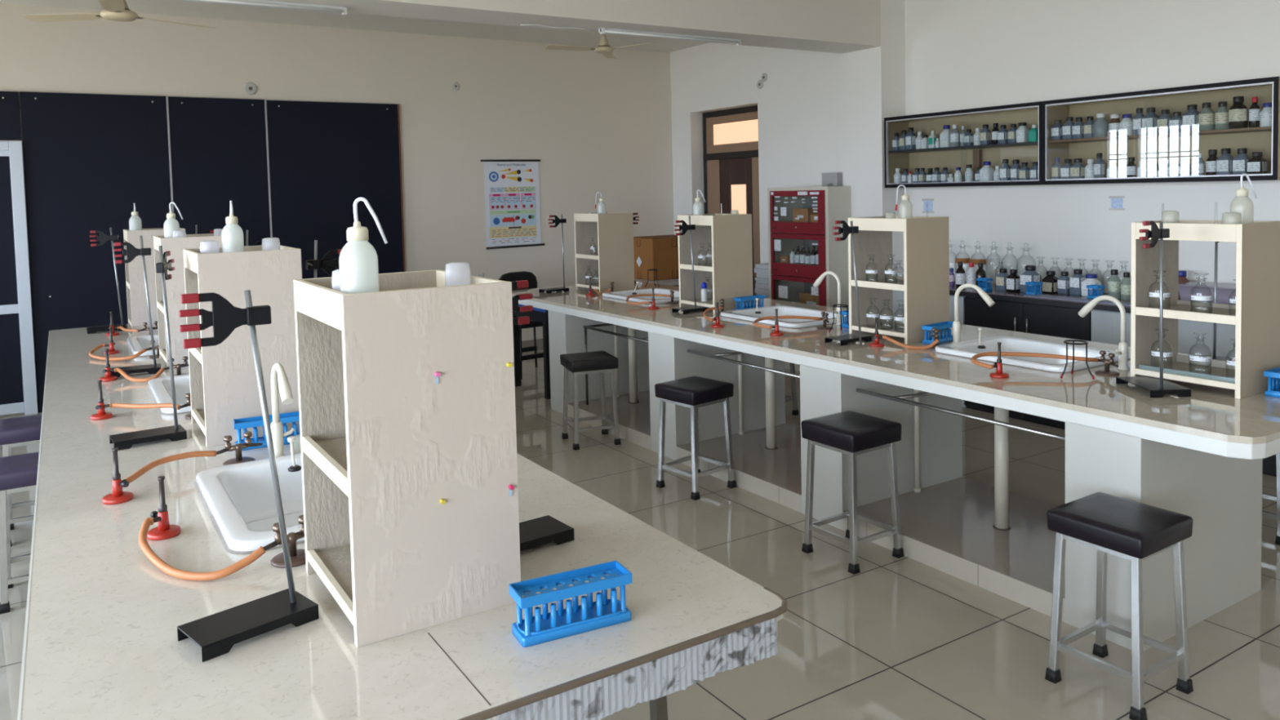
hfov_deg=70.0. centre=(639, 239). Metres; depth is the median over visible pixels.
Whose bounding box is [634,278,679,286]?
work table
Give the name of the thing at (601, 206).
wash bottle
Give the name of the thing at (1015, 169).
bottle
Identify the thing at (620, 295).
basin
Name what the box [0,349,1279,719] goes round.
floor
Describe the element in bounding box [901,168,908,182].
bottle
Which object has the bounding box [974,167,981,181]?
bottle
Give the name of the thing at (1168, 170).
bottle
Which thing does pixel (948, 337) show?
test tube rack
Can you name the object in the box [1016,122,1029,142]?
bottle
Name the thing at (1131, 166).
bottle
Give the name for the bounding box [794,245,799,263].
bottle
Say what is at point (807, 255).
bottle
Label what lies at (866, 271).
bottle
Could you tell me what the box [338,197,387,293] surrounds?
wash bottle
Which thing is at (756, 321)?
gas hose
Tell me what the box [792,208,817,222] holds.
carton
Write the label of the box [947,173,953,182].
bottle
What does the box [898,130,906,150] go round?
bottle
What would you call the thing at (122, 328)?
gas hose
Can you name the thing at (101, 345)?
gas hose
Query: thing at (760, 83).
round plate
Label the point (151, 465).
gas hose
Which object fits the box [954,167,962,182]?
bottle
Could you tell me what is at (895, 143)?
bottle
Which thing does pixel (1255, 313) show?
shelf
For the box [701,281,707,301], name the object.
plastic bottle
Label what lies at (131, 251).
stand
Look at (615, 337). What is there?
pipe
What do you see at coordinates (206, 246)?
cup
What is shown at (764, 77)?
round plate
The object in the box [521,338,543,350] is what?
baseboard
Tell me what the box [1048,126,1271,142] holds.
shelf
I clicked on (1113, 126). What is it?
bottle
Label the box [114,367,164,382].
gas hose
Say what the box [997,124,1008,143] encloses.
bottle
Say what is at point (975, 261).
bottle
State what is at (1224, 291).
storage box
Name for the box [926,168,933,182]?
bottle
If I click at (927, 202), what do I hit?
notice
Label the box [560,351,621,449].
stool
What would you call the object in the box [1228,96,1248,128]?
bottle
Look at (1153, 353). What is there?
bottle
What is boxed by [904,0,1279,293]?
wall
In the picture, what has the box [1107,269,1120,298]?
bottle
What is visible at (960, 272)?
bottle
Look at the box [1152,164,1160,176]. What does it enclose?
bottle
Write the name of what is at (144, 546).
gas hose
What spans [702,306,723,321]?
gas hose
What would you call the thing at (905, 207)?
wash bottle
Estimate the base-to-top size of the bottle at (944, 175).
0.129 m
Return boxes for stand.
[86,227,127,333]
[109,245,186,450]
[111,235,160,377]
[177,289,319,662]
[195,225,213,234]
[245,230,262,245]
[305,240,342,278]
[479,273,574,551]
[538,213,568,293]
[632,213,639,283]
[672,215,708,314]
[824,220,871,346]
[1115,221,1191,397]
[1199,241,1231,360]
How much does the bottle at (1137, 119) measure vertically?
0.169 m
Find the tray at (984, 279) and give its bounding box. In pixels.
[976,277,992,281]
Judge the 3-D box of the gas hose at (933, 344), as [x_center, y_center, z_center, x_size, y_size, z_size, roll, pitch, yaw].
[1.317,0.508,4.472,0.279,0.057,0.055,0,3,28]
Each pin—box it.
[434,371,440,384]
[439,498,445,504]
[506,362,512,367]
[508,484,514,496]
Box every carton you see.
[633,234,679,280]
[780,254,790,262]
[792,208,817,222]
[799,291,818,305]
[810,213,817,222]
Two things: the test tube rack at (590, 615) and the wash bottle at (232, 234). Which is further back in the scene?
the wash bottle at (232, 234)
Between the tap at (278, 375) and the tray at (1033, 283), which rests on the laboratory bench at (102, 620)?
the tap at (278, 375)
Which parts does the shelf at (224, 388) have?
rail, rail, rail, shelf, panel, rail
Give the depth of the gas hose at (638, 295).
6.53 m
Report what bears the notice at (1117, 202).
attached to the wall at (960, 55)
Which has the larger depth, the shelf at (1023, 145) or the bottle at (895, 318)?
the shelf at (1023, 145)
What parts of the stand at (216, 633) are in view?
rod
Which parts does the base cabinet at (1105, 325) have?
door, door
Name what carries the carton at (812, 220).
on the tall cabinet at (787, 281)
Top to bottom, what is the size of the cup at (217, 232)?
0.080 m
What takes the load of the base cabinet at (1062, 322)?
on the floor
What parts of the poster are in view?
rod, rod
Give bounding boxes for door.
[0,141,38,415]
[702,105,759,295]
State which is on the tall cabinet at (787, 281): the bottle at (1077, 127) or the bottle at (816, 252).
the bottle at (816, 252)
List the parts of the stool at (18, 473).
leg, leg, seat, seat frame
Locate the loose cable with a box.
[520,23,594,31]
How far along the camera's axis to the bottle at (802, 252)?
7.97 m
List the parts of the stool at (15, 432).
leg, leg, seat, seat frame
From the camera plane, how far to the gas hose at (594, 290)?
7.06 m
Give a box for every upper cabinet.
[884,101,1042,187]
[1042,76,1279,184]
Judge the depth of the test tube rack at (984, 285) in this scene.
6.49 m
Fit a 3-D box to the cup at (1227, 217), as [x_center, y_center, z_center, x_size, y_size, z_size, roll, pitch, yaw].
[2.162,-0.052,3.341,0.060,0.093,0.059,-3,4,-32]
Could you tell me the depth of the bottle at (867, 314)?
4.86 m
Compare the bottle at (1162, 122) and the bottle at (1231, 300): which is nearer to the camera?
the bottle at (1231, 300)
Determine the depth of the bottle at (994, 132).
6.62 m
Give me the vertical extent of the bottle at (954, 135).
0.169 m
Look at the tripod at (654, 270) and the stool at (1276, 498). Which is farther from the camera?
the tripod at (654, 270)
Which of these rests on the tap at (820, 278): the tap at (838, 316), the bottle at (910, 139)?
the tap at (838, 316)
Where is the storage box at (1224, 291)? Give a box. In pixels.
[1178,281,1235,304]
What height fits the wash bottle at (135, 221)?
0.222 m
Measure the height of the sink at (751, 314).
0.222 m
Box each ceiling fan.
[22,0,216,28]
[546,34,656,58]
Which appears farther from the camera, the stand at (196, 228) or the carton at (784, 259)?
the carton at (784, 259)
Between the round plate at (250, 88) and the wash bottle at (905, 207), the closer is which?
the wash bottle at (905, 207)
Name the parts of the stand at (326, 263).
rod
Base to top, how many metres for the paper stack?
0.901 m
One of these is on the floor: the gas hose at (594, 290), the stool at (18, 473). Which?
the stool at (18, 473)
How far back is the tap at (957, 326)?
4.54 m
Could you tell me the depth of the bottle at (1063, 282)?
6.17 m
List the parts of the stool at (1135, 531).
leg, leg, seat, seat frame, leg, leg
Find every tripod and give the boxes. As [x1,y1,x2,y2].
[644,269,659,287]
[828,304,848,333]
[1060,339,1094,379]
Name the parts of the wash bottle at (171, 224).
spout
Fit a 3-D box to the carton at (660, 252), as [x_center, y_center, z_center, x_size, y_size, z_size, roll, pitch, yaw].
[0.231,0.176,9.073,0.522,0.408,0.421,-3,4,-32]
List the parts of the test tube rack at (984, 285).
plate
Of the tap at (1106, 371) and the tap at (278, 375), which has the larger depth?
the tap at (1106, 371)
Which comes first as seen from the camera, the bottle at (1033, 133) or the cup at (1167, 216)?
the cup at (1167, 216)
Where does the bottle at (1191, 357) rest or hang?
on the shelf at (1255, 313)
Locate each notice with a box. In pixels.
[921,198,933,213]
[1108,195,1124,210]
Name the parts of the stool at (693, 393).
leg, seat, seat frame, leg, leg, leg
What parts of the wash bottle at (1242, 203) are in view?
spout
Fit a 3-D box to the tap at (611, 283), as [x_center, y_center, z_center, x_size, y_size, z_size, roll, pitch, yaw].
[-0.217,0.383,7.172,0.092,0.090,0.121,-3,3,-30]
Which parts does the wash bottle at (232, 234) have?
spout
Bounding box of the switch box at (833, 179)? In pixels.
[822,172,842,186]
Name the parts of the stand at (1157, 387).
rod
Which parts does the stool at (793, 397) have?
leg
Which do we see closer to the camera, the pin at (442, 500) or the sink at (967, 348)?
the pin at (442, 500)
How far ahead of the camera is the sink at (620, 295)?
7.08 m
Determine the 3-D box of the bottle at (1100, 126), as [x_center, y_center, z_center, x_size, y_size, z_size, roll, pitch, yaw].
[3.004,-0.741,5.960,0.088,0.156,0.087,-3,4,-32]
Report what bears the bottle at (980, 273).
on the countertop at (968, 291)
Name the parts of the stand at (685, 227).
rod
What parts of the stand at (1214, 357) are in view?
rod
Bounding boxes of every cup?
[172,230,186,237]
[200,240,218,253]
[213,228,222,235]
[262,237,279,250]
[289,434,301,453]
[331,269,340,291]
[444,262,471,286]
[730,209,738,214]
[885,212,895,218]
[1161,210,1179,222]
[1222,212,1241,224]
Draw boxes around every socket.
[738,431,744,435]
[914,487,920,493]
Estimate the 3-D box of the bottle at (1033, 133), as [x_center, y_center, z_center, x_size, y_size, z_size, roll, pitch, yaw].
[2.753,-0.738,6.378,0.062,0.119,0.062,-3,4,-32]
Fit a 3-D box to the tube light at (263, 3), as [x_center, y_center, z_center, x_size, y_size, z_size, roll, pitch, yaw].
[-2.241,-1.315,5.068,1.200,0.045,0.067,-3,4,-32]
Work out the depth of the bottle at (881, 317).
4.78 m
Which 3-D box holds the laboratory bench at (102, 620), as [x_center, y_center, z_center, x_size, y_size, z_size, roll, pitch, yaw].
[-1.726,0.977,3.815,1.257,0.956,5.636,-3,4,-32]
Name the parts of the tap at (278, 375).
spout, lever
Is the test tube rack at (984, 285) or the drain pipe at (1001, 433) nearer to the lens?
the drain pipe at (1001, 433)
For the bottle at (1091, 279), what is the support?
on the countertop at (968, 291)
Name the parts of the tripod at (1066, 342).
leg, leg, leg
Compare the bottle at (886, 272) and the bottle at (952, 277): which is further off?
the bottle at (952, 277)
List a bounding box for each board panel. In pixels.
[0,91,21,140]
[19,91,171,413]
[168,96,270,246]
[266,100,405,279]
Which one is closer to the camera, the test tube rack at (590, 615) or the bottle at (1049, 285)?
the test tube rack at (590, 615)
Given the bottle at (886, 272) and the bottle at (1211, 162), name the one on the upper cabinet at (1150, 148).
the bottle at (1211, 162)
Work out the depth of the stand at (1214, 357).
3.91 m
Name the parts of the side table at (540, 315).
leg, leg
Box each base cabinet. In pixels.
[893,289,966,407]
[964,296,1092,429]
[1091,309,1235,359]
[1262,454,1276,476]
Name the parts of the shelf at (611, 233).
rail, rail, rail, panel, shelf, panel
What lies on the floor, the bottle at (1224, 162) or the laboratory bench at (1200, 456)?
the laboratory bench at (1200, 456)
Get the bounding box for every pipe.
[613,324,619,397]
[627,327,639,403]
[737,351,744,435]
[764,357,777,449]
[914,389,920,493]
[992,406,1011,530]
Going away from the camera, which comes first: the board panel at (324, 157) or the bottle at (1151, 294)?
the bottle at (1151, 294)
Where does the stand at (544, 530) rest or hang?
on the laboratory bench at (102, 620)
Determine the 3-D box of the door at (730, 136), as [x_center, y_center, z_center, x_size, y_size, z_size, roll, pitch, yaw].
[1.012,-0.142,9.610,0.089,2.450,1.134,-3,4,-32]
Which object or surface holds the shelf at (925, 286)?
on the laboratory bench at (1200, 456)
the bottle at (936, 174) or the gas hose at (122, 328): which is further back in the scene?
the bottle at (936, 174)
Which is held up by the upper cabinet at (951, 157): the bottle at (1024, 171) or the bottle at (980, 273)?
the bottle at (1024, 171)
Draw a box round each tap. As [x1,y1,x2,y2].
[137,320,158,334]
[146,340,159,358]
[164,355,189,375]
[177,392,191,418]
[216,431,262,465]
[262,515,306,568]
[270,362,294,457]
[609,281,614,291]
[666,289,678,304]
[715,298,724,314]
[813,271,843,325]
[816,311,833,329]
[835,305,843,325]
[927,327,941,348]
[951,283,995,342]
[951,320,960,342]
[1077,294,1129,370]
[1094,350,1119,376]
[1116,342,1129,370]
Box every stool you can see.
[0,413,42,546]
[0,451,39,613]
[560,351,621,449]
[654,376,736,500]
[785,362,799,415]
[800,410,903,574]
[1044,492,1193,719]
[1262,453,1279,545]
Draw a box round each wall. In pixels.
[0,3,674,417]
[670,42,844,263]
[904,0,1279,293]
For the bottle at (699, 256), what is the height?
0.152 m
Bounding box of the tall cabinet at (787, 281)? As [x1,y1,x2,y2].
[767,186,851,371]
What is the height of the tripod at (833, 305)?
0.147 m
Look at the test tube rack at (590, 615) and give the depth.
1.68 m
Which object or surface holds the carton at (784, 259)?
on the tall cabinet at (787, 281)
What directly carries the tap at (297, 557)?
on the laboratory bench at (102, 620)
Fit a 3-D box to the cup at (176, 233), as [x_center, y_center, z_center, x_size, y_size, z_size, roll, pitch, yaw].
[-2.236,-0.001,4.441,0.060,0.084,0.059,-3,4,-32]
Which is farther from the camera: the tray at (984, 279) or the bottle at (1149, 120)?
the tray at (984, 279)
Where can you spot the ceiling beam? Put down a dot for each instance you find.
(833, 26)
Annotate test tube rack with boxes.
[233,411,300,450]
[508,560,632,647]
[733,294,765,310]
[839,310,848,328]
[921,321,953,344]
[976,277,992,290]
[1025,281,1042,294]
[1086,284,1105,298]
[1263,367,1279,397]
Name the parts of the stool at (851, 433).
leg, leg, seat, seat frame, leg, leg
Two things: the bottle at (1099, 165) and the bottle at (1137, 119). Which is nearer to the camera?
the bottle at (1137, 119)
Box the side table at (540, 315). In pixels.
[512,303,551,399]
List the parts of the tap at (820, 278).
spout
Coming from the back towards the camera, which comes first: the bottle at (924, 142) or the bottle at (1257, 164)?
the bottle at (924, 142)
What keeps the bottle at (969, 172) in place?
on the upper cabinet at (951, 157)
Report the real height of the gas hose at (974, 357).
0.039 m
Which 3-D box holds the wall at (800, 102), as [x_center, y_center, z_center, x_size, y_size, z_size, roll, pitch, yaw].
[1.218,-0.473,9.151,0.200,3.150,2.835,-3,4,-32]
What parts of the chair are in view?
backrest, leg, seat, leg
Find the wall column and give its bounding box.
[843,0,905,276]
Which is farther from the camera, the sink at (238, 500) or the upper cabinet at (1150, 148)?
the upper cabinet at (1150, 148)
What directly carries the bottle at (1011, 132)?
on the upper cabinet at (951, 157)
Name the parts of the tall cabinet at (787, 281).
cupboard door, cupboard door, cupboard door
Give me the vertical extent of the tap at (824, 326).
0.090 m
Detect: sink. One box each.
[125,333,159,356]
[146,373,191,414]
[193,435,305,554]
[601,281,679,304]
[719,297,847,328]
[933,327,1130,373]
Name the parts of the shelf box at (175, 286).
rail, rail, rail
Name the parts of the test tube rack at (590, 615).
post, post, plate, post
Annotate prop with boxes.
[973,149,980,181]
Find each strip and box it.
[165,96,173,213]
[264,99,272,237]
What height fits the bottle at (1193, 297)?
0.158 m
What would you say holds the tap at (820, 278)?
on the laboratory bench at (1200, 456)
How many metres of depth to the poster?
9.23 m
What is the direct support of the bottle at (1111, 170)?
on the upper cabinet at (1150, 148)
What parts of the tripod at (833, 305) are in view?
leg, leg, leg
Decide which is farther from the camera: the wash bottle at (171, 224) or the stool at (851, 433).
the wash bottle at (171, 224)
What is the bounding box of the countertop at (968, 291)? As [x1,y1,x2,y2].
[949,280,1130,313]
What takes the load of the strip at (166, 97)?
attached to the wall at (594, 122)
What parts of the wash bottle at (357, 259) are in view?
spout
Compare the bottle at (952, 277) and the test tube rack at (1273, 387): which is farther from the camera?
the bottle at (952, 277)
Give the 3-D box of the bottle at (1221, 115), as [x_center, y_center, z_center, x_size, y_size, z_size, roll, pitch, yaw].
[3.407,-0.722,5.346,0.079,0.163,0.078,-3,4,-32]
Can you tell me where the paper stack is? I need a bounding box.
[754,262,768,298]
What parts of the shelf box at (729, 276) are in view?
rail, panel, rail, rail, shelf, shelf, rail, panel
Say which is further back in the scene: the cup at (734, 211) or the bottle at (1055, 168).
the bottle at (1055, 168)
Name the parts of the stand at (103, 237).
rod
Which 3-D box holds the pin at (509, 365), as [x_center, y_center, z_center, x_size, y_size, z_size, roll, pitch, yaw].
[-0.252,0.242,1.764,0.009,0.009,0.012,-3,4,-32]
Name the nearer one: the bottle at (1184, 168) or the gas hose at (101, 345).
the gas hose at (101, 345)
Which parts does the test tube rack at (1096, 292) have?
plate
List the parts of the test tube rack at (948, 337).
plate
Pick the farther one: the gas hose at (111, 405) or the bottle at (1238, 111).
the bottle at (1238, 111)
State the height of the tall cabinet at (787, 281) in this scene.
1.614 m
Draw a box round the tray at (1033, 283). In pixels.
[1025,281,1042,285]
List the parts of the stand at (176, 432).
rod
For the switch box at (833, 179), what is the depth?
8.07 m
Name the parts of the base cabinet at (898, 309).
door, handle, door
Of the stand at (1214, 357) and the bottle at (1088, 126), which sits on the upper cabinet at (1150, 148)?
the bottle at (1088, 126)
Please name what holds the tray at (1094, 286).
on the test tube rack at (1096, 292)
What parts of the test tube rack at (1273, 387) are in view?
post, plate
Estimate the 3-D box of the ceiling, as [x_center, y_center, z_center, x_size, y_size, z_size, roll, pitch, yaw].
[-0.038,-1.781,3.643,8.800,0.100,11.100,-3,4,-32]
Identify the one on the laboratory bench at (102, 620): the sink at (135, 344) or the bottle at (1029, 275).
the sink at (135, 344)
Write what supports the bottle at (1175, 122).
on the upper cabinet at (1150, 148)
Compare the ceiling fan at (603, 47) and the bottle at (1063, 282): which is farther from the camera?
the ceiling fan at (603, 47)
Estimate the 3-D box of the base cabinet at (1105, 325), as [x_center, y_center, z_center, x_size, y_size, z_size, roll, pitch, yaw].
[3.288,0.844,5.479,0.527,0.808,0.944,-3,4,-32]
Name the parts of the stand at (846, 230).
rod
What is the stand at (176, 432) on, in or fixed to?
on the laboratory bench at (102, 620)
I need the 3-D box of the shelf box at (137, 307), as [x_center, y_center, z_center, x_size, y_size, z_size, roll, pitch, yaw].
[-3.102,0.250,5.862,0.320,0.630,0.400,-3,4,-32]
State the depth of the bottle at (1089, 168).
6.02 m
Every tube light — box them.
[182,0,346,15]
[598,27,741,45]
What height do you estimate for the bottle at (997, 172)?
0.125 m
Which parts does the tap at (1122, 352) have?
spout, lever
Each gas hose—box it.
[88,343,146,360]
[109,403,180,409]
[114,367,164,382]
[117,325,139,332]
[124,450,216,483]
[138,517,265,580]
[593,288,611,295]
[626,293,670,305]
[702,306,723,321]
[752,315,821,328]
[881,335,939,349]
[970,351,1098,368]
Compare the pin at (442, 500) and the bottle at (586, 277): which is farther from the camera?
the bottle at (586, 277)
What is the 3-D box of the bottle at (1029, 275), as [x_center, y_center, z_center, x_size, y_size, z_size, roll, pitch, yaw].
[2.696,0.274,6.312,0.109,0.186,0.109,-3,4,-32]
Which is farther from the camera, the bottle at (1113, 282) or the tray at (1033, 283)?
the tray at (1033, 283)
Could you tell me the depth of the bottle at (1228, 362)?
3.41 m
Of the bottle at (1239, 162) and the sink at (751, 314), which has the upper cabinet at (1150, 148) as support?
the bottle at (1239, 162)
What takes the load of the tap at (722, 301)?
on the laboratory bench at (1200, 456)
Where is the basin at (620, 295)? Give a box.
[602,288,679,303]
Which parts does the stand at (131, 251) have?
rod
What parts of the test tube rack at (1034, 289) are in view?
plate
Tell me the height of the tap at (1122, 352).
0.308 m
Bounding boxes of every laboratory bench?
[17,311,787,719]
[511,277,1279,651]
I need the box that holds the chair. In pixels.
[498,271,543,379]
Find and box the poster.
[480,156,544,249]
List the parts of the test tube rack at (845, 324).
plate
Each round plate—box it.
[243,82,257,94]
[451,82,459,90]
[756,80,763,88]
[761,73,767,81]
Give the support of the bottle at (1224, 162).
on the upper cabinet at (1150, 148)
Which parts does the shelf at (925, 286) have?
panel, rail, rail, rail, shelf, shelf, rail, rail, rail, panel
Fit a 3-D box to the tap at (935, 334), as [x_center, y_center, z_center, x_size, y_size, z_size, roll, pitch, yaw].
[1.451,0.485,4.490,0.092,0.090,0.121,-3,3,-30]
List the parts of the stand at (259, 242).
rod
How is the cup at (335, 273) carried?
on the shelf at (382, 443)
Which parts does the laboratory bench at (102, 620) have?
bunsen burner, bunsen burner, bunsen burner, bunsen burner, bunsen burner, bunsen burner, leg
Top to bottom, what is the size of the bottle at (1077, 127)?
0.142 m
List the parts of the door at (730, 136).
transom sash, transom pane, vision pane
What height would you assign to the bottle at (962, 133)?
0.155 m
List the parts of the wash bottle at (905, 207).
spout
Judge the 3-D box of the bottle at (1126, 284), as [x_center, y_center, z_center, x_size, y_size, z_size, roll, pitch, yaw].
[3.093,0.297,5.810,0.067,0.174,0.066,-3,4,-32]
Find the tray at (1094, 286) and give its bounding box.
[1086,284,1105,288]
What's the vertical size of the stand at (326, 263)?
0.648 m
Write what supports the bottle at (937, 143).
on the upper cabinet at (951, 157)
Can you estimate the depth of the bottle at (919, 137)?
7.21 m
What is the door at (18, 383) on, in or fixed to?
in the wall at (594, 122)
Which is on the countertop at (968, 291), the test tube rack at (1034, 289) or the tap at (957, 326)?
the test tube rack at (1034, 289)
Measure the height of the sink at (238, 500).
0.222 m
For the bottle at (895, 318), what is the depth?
4.71 m
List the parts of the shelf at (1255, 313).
panel, rail, rail, rail, shelf, shelf, rail, rail, rail, panel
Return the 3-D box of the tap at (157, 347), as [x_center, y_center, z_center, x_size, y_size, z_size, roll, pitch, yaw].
[-2.496,0.565,4.742,0.092,0.090,0.121,-1,3,4]
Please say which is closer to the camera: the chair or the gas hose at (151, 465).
the gas hose at (151, 465)
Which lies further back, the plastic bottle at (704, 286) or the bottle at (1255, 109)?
the plastic bottle at (704, 286)
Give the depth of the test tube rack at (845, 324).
5.19 m
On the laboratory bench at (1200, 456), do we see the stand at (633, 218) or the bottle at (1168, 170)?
the stand at (633, 218)
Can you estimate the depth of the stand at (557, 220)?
7.40 m
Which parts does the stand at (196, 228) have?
rod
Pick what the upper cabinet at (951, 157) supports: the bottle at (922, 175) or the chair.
the bottle at (922, 175)
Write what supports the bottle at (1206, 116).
on the upper cabinet at (1150, 148)
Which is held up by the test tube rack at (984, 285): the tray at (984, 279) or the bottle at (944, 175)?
the tray at (984, 279)
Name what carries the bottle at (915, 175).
on the upper cabinet at (951, 157)
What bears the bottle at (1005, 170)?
on the upper cabinet at (951, 157)
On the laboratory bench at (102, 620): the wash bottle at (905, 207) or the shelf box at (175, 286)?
the shelf box at (175, 286)
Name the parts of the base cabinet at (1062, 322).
door, handle, handle, door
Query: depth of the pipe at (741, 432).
5.64 m
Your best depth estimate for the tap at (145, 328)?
5.43 m
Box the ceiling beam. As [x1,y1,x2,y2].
[267,0,880,53]
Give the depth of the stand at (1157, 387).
3.35 m
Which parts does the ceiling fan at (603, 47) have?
blade, motor, blade, blade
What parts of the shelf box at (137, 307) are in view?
rail, rail, rail, panel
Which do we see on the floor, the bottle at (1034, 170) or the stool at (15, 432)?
the stool at (15, 432)
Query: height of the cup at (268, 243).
0.088 m
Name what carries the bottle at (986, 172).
on the upper cabinet at (951, 157)
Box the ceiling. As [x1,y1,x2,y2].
[0,0,708,52]
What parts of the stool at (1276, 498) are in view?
leg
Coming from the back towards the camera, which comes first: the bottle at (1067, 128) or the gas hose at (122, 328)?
the bottle at (1067, 128)
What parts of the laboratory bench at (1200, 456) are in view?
bunsen burner, support panel, foot rail, bunsen burner, support panel, bunsen burner, foot rail, bunsen burner, bunsen burner, support panel, foot rail, bunsen burner, support panel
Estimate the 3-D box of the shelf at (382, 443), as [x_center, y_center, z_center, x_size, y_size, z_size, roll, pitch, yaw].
[-0.483,0.399,1.865,0.320,0.630,0.400,-3,4,-32]
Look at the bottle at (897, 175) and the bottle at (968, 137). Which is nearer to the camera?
the bottle at (968, 137)
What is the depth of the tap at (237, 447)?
2.78 m
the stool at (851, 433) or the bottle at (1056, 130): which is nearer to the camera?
the stool at (851, 433)
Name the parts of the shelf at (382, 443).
rail, rail, rail, shelf, shelf, panel, rail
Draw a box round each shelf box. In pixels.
[123,227,185,333]
[153,233,222,370]
[677,213,752,312]
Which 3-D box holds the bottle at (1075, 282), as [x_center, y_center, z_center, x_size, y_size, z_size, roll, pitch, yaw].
[2.935,0.286,6.124,0.083,0.170,0.083,-3,4,-32]
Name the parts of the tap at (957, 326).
spout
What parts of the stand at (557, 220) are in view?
rod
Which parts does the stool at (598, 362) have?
leg, leg, seat frame, seat, leg, leg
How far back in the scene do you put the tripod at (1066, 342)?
3.70 m
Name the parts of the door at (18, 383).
panel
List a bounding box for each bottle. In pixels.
[128,203,142,231]
[163,201,182,238]
[221,200,244,252]
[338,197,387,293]
[585,267,591,284]
[595,191,605,213]
[693,189,706,215]
[697,243,706,266]
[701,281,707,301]
[706,242,711,265]
[790,248,795,263]
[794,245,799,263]
[800,244,806,264]
[804,247,810,264]
[810,245,815,265]
[815,244,818,265]
[865,258,878,275]
[866,297,879,327]
[880,299,893,328]
[884,254,897,284]
[892,133,899,151]
[893,168,902,183]
[893,262,903,282]
[894,185,912,218]
[894,300,904,329]
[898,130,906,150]
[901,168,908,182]
[905,127,916,150]
[907,171,912,182]
[912,168,919,182]
[915,131,923,149]
[918,168,926,182]
[920,134,928,148]
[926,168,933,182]
[928,130,937,148]
[932,167,941,182]
[935,137,939,147]
[939,124,951,147]
[940,167,950,182]
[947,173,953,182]
[949,267,955,285]
[950,124,959,146]
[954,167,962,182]
[955,245,969,283]
[955,261,964,287]
[960,125,965,146]
[964,128,973,146]
[964,164,973,181]
[966,262,976,288]
[970,246,986,264]
[973,127,980,145]
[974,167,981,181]
[975,262,986,285]
[979,124,991,145]
[979,161,995,181]
[991,123,999,144]
[993,165,999,180]
[995,268,1008,291]
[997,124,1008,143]
[1000,159,1010,180]
[1006,269,1019,292]
[1008,124,1017,142]
[1010,159,1021,180]
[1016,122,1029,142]
[1018,162,1030,180]
[1019,265,1041,293]
[1028,124,1038,142]
[1030,161,1038,179]
[1041,271,1058,293]
[1051,120,1062,140]
[1051,157,1062,179]
[1057,271,1070,294]
[1060,159,1072,178]
[1062,116,1074,139]
[1069,268,1086,295]
[1070,158,1085,178]
[1072,117,1084,138]
[1081,273,1101,296]
[1084,115,1093,137]
[1084,159,1093,178]
[1093,113,1108,137]
[1093,152,1105,177]
[1106,161,1116,177]
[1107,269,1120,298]
[1108,114,1119,136]
[1115,161,1125,177]
[1119,114,1133,136]
[1120,271,1131,300]
[1126,157,1136,177]
[1132,107,1144,135]
[1137,161,1146,177]
[1142,107,1159,134]
[1148,270,1170,309]
[1151,328,1172,371]
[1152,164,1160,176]
[1156,109,1172,133]
[1162,160,1174,176]
[1168,111,1182,133]
[1176,158,1191,176]
[1178,270,1190,300]
[1182,104,1199,132]
[1188,331,1211,376]
[1190,272,1213,312]
[1195,153,1204,175]
[1198,102,1214,130]
[1205,149,1217,175]
[1214,101,1228,129]
[1216,148,1234,174]
[1226,337,1235,378]
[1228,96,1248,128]
[1228,279,1235,303]
[1230,173,1257,223]
[1231,148,1250,174]
[1246,151,1267,174]
[1248,97,1261,127]
[1259,102,1271,126]
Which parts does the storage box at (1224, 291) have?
lid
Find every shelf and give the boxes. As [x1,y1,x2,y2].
[182,244,302,446]
[293,269,520,647]
[573,212,634,293]
[779,220,817,222]
[848,215,949,344]
[888,141,1038,152]
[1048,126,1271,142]
[1130,219,1279,399]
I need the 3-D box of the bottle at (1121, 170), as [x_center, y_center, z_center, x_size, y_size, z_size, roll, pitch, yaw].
[3.084,-0.437,5.860,0.056,0.119,0.055,-3,4,-32]
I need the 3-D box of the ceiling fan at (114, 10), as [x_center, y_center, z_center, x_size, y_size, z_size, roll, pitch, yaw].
[-2.861,-1.486,5.072,0.984,0.506,0.921,-3,4,-32]
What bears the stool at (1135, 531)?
on the floor
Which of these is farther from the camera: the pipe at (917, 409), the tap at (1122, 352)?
the pipe at (917, 409)
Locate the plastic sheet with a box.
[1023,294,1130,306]
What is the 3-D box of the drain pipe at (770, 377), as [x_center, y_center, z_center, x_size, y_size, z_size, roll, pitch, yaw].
[0.764,0.930,5.344,0.076,0.586,0.076,-3,4,-32]
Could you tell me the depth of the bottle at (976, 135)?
6.75 m
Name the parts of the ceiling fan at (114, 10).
blade, blade, motor, blade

